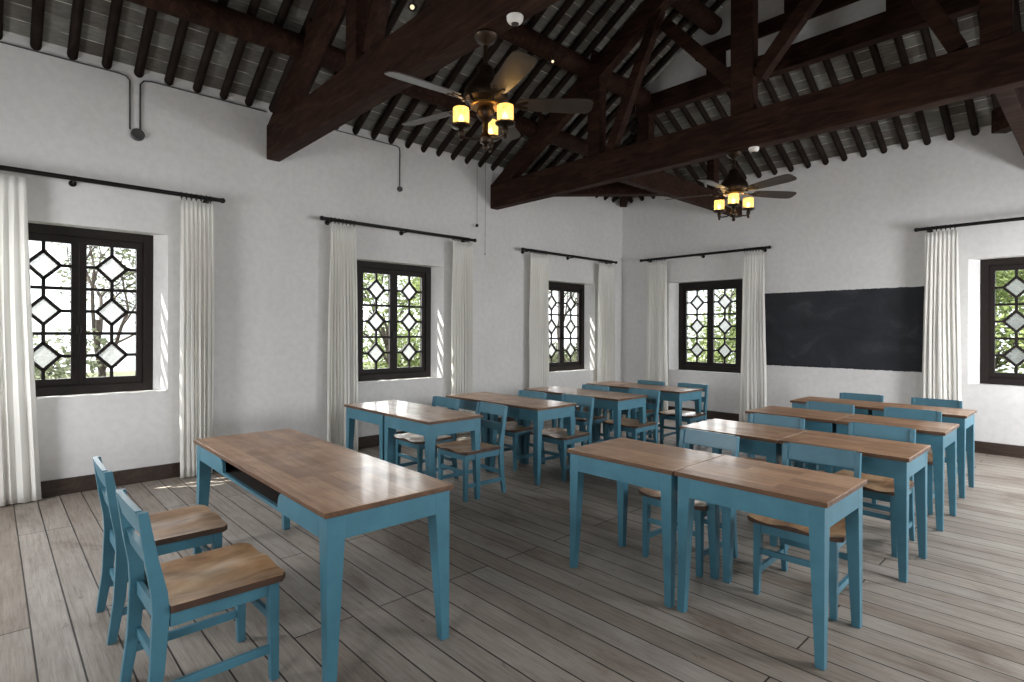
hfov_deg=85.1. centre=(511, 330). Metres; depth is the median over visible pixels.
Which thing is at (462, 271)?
curtain
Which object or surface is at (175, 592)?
wooden chair
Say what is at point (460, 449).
wooden chair
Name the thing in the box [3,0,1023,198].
ceiling
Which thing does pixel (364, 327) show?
bush
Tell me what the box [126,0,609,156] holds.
beam
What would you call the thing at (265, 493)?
shelf
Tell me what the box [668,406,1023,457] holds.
baseboard
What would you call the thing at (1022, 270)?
bush
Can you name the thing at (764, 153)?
rafter
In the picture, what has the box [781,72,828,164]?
rafter
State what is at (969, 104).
rafter
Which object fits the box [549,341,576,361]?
bush
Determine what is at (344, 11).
rafter
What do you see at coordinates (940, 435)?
school desk
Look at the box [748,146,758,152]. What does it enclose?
smoke detector
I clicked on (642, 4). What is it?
rafter
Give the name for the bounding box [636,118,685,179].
rafter
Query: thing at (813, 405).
wooden chair
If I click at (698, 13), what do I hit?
beam
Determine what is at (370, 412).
school desk
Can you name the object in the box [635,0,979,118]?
roof truss
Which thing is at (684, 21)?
rafter
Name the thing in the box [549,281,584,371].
window
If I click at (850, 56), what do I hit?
rafter
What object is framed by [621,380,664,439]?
wooden chair
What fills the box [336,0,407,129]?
rafter
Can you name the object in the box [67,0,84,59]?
rafter
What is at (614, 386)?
school desk
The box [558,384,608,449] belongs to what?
wooden chair
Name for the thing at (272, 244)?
wall
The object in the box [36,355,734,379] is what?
ground
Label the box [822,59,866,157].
rafter
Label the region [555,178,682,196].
diagonal beam
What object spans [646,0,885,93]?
wall
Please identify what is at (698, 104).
rafter
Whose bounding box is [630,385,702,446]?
school desk
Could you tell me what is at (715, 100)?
rafter
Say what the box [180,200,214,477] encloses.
curtain
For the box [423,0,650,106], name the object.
beam
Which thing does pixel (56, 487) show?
baseboard
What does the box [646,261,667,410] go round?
curtain
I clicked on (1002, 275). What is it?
tree
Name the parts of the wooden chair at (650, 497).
leg, seat, leg, seat frame, leg, rail, leg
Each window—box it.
[28,223,152,396]
[357,260,430,380]
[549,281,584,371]
[679,279,742,372]
[980,257,1023,385]
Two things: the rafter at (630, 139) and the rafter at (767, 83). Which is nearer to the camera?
the rafter at (767, 83)
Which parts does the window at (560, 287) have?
pane, pane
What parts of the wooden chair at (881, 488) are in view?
leg, seat, rail, seat frame, leg, leg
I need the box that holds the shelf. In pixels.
[225,461,280,503]
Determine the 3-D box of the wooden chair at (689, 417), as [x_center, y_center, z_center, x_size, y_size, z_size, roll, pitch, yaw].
[2.251,1.106,7.304,0.523,0.803,0.493,0,0,-44]
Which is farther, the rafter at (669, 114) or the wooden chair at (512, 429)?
the rafter at (669, 114)
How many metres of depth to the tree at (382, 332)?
12.40 m
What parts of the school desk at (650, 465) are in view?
leg, leg, leg, leg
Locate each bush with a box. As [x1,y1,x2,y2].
[33,326,117,379]
[363,305,419,368]
[363,316,374,359]
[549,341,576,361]
[687,307,735,363]
[995,270,1023,369]
[995,271,1023,372]
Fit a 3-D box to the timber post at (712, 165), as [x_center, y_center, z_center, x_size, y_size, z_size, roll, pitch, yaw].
[3.100,-2.428,8.605,0.160,0.553,0.120,0,0,-43]
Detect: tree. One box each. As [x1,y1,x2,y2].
[46,242,134,376]
[53,250,134,317]
[363,273,419,363]
[398,277,419,327]
[549,291,576,361]
[698,289,735,362]
[995,270,1023,372]
[996,279,1023,335]
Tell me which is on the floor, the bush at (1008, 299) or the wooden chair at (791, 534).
the wooden chair at (791, 534)
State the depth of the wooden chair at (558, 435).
5.84 m
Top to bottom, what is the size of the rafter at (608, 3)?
2.539 m
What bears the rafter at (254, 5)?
attached to the ceiling
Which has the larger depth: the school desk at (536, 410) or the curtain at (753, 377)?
the curtain at (753, 377)
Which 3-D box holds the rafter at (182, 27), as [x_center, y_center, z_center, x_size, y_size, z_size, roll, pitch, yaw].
[-2.239,-3.577,4.322,0.088,2.539,4.227,0,0,-43]
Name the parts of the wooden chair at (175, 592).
rail, leg, leg, seat frame, seat, leg, leg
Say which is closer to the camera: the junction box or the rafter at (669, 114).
the junction box
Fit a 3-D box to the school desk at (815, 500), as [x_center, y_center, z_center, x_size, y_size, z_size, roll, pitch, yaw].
[1.338,1.130,2.918,0.585,0.750,0.756,0,0,-43]
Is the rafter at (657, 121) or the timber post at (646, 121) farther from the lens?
the rafter at (657, 121)
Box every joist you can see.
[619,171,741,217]
[994,87,1023,154]
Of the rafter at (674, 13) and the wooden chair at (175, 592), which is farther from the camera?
the rafter at (674, 13)
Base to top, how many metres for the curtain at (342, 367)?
2.758 m
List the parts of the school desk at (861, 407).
leg, leg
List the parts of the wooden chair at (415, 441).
leg, leg, seat, seat frame, rail, leg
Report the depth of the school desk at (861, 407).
6.01 m
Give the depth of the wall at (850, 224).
8.01 m
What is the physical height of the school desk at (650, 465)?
0.750 m
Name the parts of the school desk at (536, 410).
leg, leg, leg, leg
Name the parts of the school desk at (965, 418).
leg, leg, leg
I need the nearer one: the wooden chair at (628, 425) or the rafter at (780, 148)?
the wooden chair at (628, 425)
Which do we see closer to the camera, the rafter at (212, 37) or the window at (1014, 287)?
the rafter at (212, 37)
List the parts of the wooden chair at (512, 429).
seat frame, leg, leg, seat, rail, leg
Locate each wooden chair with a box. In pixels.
[93,456,227,644]
[115,488,284,681]
[394,396,459,478]
[436,402,507,501]
[496,390,546,470]
[531,394,593,481]
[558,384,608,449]
[603,388,659,443]
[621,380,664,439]
[638,428,739,577]
[659,383,708,443]
[741,413,804,464]
[748,442,861,620]
[805,401,854,472]
[833,422,915,557]
[839,392,883,474]
[872,407,941,514]
[911,397,962,472]
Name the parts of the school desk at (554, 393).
leg, leg, leg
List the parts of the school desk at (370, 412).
leg, leg, leg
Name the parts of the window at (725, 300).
pane, pane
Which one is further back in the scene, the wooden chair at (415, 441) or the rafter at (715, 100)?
the rafter at (715, 100)
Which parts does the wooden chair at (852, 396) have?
rail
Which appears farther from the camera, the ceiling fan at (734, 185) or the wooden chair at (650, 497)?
the ceiling fan at (734, 185)
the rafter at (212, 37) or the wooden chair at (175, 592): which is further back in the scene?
the rafter at (212, 37)
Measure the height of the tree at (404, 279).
4.622 m
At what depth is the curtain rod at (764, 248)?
9.41 m
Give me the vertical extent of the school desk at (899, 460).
0.750 m
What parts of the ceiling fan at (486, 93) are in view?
fan blade, fan blade, lamp shade, light arm, light kit stem, light arm, light arm, light bulb, lamp shade, fan blade, fan blade, fan blade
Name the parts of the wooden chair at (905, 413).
leg, rail, seat, leg, leg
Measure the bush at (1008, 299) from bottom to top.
3.960 m
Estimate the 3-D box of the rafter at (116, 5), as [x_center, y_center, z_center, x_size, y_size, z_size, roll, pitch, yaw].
[-2.611,-3.579,3.974,0.084,2.539,4.227,0,0,-43]
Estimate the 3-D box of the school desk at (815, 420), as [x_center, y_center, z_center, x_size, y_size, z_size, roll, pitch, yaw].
[2.673,1.134,5.198,0.585,0.750,0.756,0,0,-43]
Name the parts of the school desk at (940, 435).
leg, leg, leg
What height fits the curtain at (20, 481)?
2.788 m
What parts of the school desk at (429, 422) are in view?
leg, leg, leg, leg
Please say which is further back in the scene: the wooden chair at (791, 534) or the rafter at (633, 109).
the rafter at (633, 109)
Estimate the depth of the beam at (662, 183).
7.85 m
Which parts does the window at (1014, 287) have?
pane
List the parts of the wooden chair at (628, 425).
leg, leg, seat, seat frame, leg, rail, leg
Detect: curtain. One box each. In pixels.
[0,174,41,505]
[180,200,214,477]
[327,224,357,450]
[451,241,472,434]
[529,254,548,422]
[597,263,614,411]
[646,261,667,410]
[739,251,766,421]
[921,230,960,400]
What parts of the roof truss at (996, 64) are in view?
queen post, king post, queen post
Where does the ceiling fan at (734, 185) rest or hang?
hanging from the roof truss at (996, 64)
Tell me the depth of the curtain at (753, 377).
8.88 m
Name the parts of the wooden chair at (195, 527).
rail, leg, leg, seat frame, seat, leg, leg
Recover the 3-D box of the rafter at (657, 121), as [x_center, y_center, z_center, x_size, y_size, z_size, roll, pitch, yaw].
[2.739,-2.915,9.140,2.197,1.216,0.085,0,0,-43]
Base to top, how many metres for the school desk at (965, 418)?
0.750 m
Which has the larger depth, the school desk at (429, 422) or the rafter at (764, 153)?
the rafter at (764, 153)
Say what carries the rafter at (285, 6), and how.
attached to the ceiling
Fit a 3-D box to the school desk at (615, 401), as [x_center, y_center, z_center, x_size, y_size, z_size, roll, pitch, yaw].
[1.126,1.129,6.610,0.585,0.750,0.741,0,0,-43]
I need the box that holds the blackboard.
[765,286,923,371]
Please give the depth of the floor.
3.12 m
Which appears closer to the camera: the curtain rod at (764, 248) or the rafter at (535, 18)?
the rafter at (535, 18)
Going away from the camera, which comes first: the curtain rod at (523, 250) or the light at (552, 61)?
the light at (552, 61)
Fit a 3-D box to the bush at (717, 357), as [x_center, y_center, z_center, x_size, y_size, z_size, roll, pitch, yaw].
[5.732,0.703,14.655,2.264,2.676,3.102,0,0,-43]
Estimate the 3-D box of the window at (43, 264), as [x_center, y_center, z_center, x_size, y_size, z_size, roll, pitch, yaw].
[-4.122,-0.188,5.305,1.200,1.582,0.096,0,0,-43]
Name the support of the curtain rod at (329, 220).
attached to the wall at (272, 244)
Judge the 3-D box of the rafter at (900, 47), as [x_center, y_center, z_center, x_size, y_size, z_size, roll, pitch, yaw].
[4.926,-2.897,6.834,2.158,1.195,0.084,0,0,-43]
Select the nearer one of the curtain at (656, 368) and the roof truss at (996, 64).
the roof truss at (996, 64)
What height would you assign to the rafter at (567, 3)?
2.539 m
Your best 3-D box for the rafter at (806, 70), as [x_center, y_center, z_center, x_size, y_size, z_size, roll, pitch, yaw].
[4.256,-2.900,7.549,2.158,1.195,0.086,0,0,-43]
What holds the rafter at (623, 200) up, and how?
attached to the beam at (209, 14)
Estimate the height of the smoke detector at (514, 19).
0.049 m
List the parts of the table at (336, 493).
leg, leg, leg, leg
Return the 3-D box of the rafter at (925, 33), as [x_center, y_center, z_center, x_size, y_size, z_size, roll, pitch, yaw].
[5.094,-2.897,6.654,2.158,1.195,0.087,0,0,-43]
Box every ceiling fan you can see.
[384,29,592,152]
[665,150,796,220]
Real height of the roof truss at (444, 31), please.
2.626 m
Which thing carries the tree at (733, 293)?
on the ground
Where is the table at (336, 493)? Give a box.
[194,428,453,681]
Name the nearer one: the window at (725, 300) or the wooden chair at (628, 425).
the wooden chair at (628, 425)
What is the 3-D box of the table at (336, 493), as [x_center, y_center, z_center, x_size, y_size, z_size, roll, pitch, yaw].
[-1.234,1.121,3.272,0.655,0.750,2.095,0,0,-43]
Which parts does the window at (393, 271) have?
pane, pane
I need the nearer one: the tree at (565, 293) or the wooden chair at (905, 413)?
the wooden chair at (905, 413)
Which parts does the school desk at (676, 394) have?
leg, leg, leg, leg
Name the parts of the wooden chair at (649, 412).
seat frame, seat, rail, leg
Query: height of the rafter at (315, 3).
2.539 m
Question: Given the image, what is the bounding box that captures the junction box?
[130,128,144,140]
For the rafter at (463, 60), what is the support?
attached to the ceiling
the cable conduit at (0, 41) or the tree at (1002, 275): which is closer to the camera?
the cable conduit at (0, 41)
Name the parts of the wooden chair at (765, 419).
leg, seat, rail, leg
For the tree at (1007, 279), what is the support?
on the ground
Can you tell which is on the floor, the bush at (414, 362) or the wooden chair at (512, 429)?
the wooden chair at (512, 429)
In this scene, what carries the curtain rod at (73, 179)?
attached to the wall at (272, 244)
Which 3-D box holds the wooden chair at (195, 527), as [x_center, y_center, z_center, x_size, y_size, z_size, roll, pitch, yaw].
[-1.878,1.080,2.979,0.554,0.827,0.508,0,0,-43]
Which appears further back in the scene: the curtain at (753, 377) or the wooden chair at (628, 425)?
the curtain at (753, 377)
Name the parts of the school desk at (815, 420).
leg, leg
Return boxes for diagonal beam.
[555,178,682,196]
[991,107,1011,133]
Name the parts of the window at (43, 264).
pane, pane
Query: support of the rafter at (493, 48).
attached to the ceiling
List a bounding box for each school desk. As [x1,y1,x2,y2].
[344,400,433,464]
[382,407,482,499]
[446,392,523,470]
[488,397,576,484]
[524,386,594,455]
[567,437,723,607]
[569,390,647,440]
[587,381,651,437]
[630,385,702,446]
[674,455,866,670]
[679,419,807,546]
[745,406,852,472]
[778,430,930,582]
[790,396,884,473]
[834,414,959,531]
[870,402,976,498]
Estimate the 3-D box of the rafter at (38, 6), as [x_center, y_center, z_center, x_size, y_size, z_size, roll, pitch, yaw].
[-2.984,-3.580,3.624,0.086,2.539,4.227,0,0,-43]
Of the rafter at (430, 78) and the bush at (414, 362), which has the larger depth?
the bush at (414, 362)
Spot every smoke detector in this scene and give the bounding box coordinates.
[507,12,522,26]
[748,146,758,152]
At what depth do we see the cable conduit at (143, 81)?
5.62 m
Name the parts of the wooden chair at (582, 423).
leg, leg, seat frame, seat, rail, leg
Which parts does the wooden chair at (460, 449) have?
leg, leg, seat, seat frame, leg, rail, leg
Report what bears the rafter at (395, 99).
attached to the ceiling
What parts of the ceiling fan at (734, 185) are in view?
fan blade, fan blade, light arm, fan blade, light arm, light kit stem, light arm, fan blade, fan blade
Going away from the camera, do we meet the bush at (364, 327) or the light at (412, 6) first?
the light at (412, 6)
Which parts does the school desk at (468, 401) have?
leg, leg, leg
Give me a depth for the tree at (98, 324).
10.68 m
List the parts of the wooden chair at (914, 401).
rail, leg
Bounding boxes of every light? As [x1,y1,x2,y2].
[408,0,416,11]
[550,52,554,63]
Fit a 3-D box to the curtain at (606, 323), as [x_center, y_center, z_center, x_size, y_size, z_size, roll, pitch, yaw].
[1.761,0.126,10.347,0.507,2.731,0.075,0,0,-43]
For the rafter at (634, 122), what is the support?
attached to the ceiling
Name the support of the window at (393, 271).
in the wall at (272, 244)
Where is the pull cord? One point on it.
(485, 162)
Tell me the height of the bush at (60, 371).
2.140 m
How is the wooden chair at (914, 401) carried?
on the floor
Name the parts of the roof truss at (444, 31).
queen post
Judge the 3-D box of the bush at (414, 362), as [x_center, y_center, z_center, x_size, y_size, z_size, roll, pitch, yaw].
[-3.033,0.654,15.365,3.262,2.778,3.220,0,0,-43]
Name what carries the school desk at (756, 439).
on the floor
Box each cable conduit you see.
[0,41,130,128]
[139,80,266,128]
[335,130,399,185]
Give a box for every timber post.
[639,113,653,141]
[707,158,718,191]
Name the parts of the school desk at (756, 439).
leg, leg, leg, leg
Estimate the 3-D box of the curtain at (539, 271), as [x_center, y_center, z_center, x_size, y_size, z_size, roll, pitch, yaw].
[0.448,0.121,9.127,0.448,2.731,0.076,0,0,-41]
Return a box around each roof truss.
[267,0,558,161]
[490,0,1023,209]
[635,0,979,118]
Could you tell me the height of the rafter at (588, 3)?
2.539 m
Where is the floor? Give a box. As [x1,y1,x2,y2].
[0,411,1023,681]
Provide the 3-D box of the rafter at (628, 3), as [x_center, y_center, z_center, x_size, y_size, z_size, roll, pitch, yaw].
[0.930,-3.566,7.292,0.088,2.539,4.227,0,0,-43]
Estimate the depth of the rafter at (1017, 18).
5.69 m
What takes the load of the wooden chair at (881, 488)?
on the floor
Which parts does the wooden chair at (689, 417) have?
leg, seat, seat frame, leg, rail, leg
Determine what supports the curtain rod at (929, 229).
attached to the wall at (850, 224)
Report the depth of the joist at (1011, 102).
4.74 m
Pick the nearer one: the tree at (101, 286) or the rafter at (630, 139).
the rafter at (630, 139)
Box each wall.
[0,31,621,480]
[622,125,1023,445]
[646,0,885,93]
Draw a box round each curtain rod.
[0,165,224,203]
[320,216,476,242]
[521,247,617,264]
[640,245,770,262]
[914,217,1023,232]
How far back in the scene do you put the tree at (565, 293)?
18.68 m
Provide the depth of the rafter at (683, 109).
8.42 m
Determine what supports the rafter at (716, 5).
attached to the ceiling
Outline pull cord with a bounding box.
[484,162,485,254]
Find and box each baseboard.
[41,406,587,497]
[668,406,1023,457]
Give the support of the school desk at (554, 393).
on the floor
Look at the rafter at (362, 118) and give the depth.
6.86 m
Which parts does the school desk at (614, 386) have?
leg, leg, leg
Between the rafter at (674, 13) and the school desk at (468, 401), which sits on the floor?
the school desk at (468, 401)
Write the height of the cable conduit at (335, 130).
0.542 m
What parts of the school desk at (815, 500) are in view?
leg, leg, leg, leg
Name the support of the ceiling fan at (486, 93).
hanging from the roof truss at (444, 31)
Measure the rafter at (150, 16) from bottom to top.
2.539 m
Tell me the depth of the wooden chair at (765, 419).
4.63 m
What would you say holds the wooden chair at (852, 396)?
on the floor
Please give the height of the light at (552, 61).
0.149 m
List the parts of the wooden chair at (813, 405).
leg, rail, leg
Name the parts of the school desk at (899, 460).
leg, leg, leg, leg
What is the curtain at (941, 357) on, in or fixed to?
hanging from the curtain rod at (929, 229)
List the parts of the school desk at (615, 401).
leg, leg, leg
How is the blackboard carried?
attached to the wall at (850, 224)
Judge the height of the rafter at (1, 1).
2.539 m
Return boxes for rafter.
[0,0,3,39]
[30,0,44,50]
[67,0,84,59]
[101,0,122,68]
[134,8,157,77]
[164,19,188,85]
[193,0,228,92]
[219,0,261,99]
[245,0,292,106]
[269,0,319,112]
[304,7,345,96]
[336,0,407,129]
[352,1,430,134]
[371,93,402,139]
[388,70,438,143]
[405,49,474,148]
[421,37,502,152]
[436,7,547,156]
[451,0,574,159]
[465,0,594,163]
[478,0,615,167]
[491,0,634,170]
[503,4,642,169]
[528,9,678,173]
[546,0,707,168]
[564,0,724,163]
[583,104,634,157]
[619,135,633,147]
[620,126,638,206]
[623,119,637,136]
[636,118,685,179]
[654,115,704,186]
[664,110,706,174]
[679,106,727,177]
[694,101,746,179]
[710,96,761,177]
[726,91,777,174]
[758,99,793,171]
[762,79,810,168]
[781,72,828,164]
[802,66,847,160]
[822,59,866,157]
[845,51,886,153]
[868,44,908,149]
[893,36,930,144]
[920,27,954,140]
[951,18,978,135]
[977,11,999,109]
[1014,0,1021,33]
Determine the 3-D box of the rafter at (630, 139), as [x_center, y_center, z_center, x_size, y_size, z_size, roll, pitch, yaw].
[1.489,-2.760,9.688,0.085,0.930,1.500,0,0,-43]
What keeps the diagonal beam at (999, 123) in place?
attached to the roof truss at (996, 64)
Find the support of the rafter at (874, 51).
attached to the ceiling
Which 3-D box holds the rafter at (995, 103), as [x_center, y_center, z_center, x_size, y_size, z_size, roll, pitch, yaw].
[5.426,-2.896,6.300,2.158,1.195,0.085,0,0,-43]

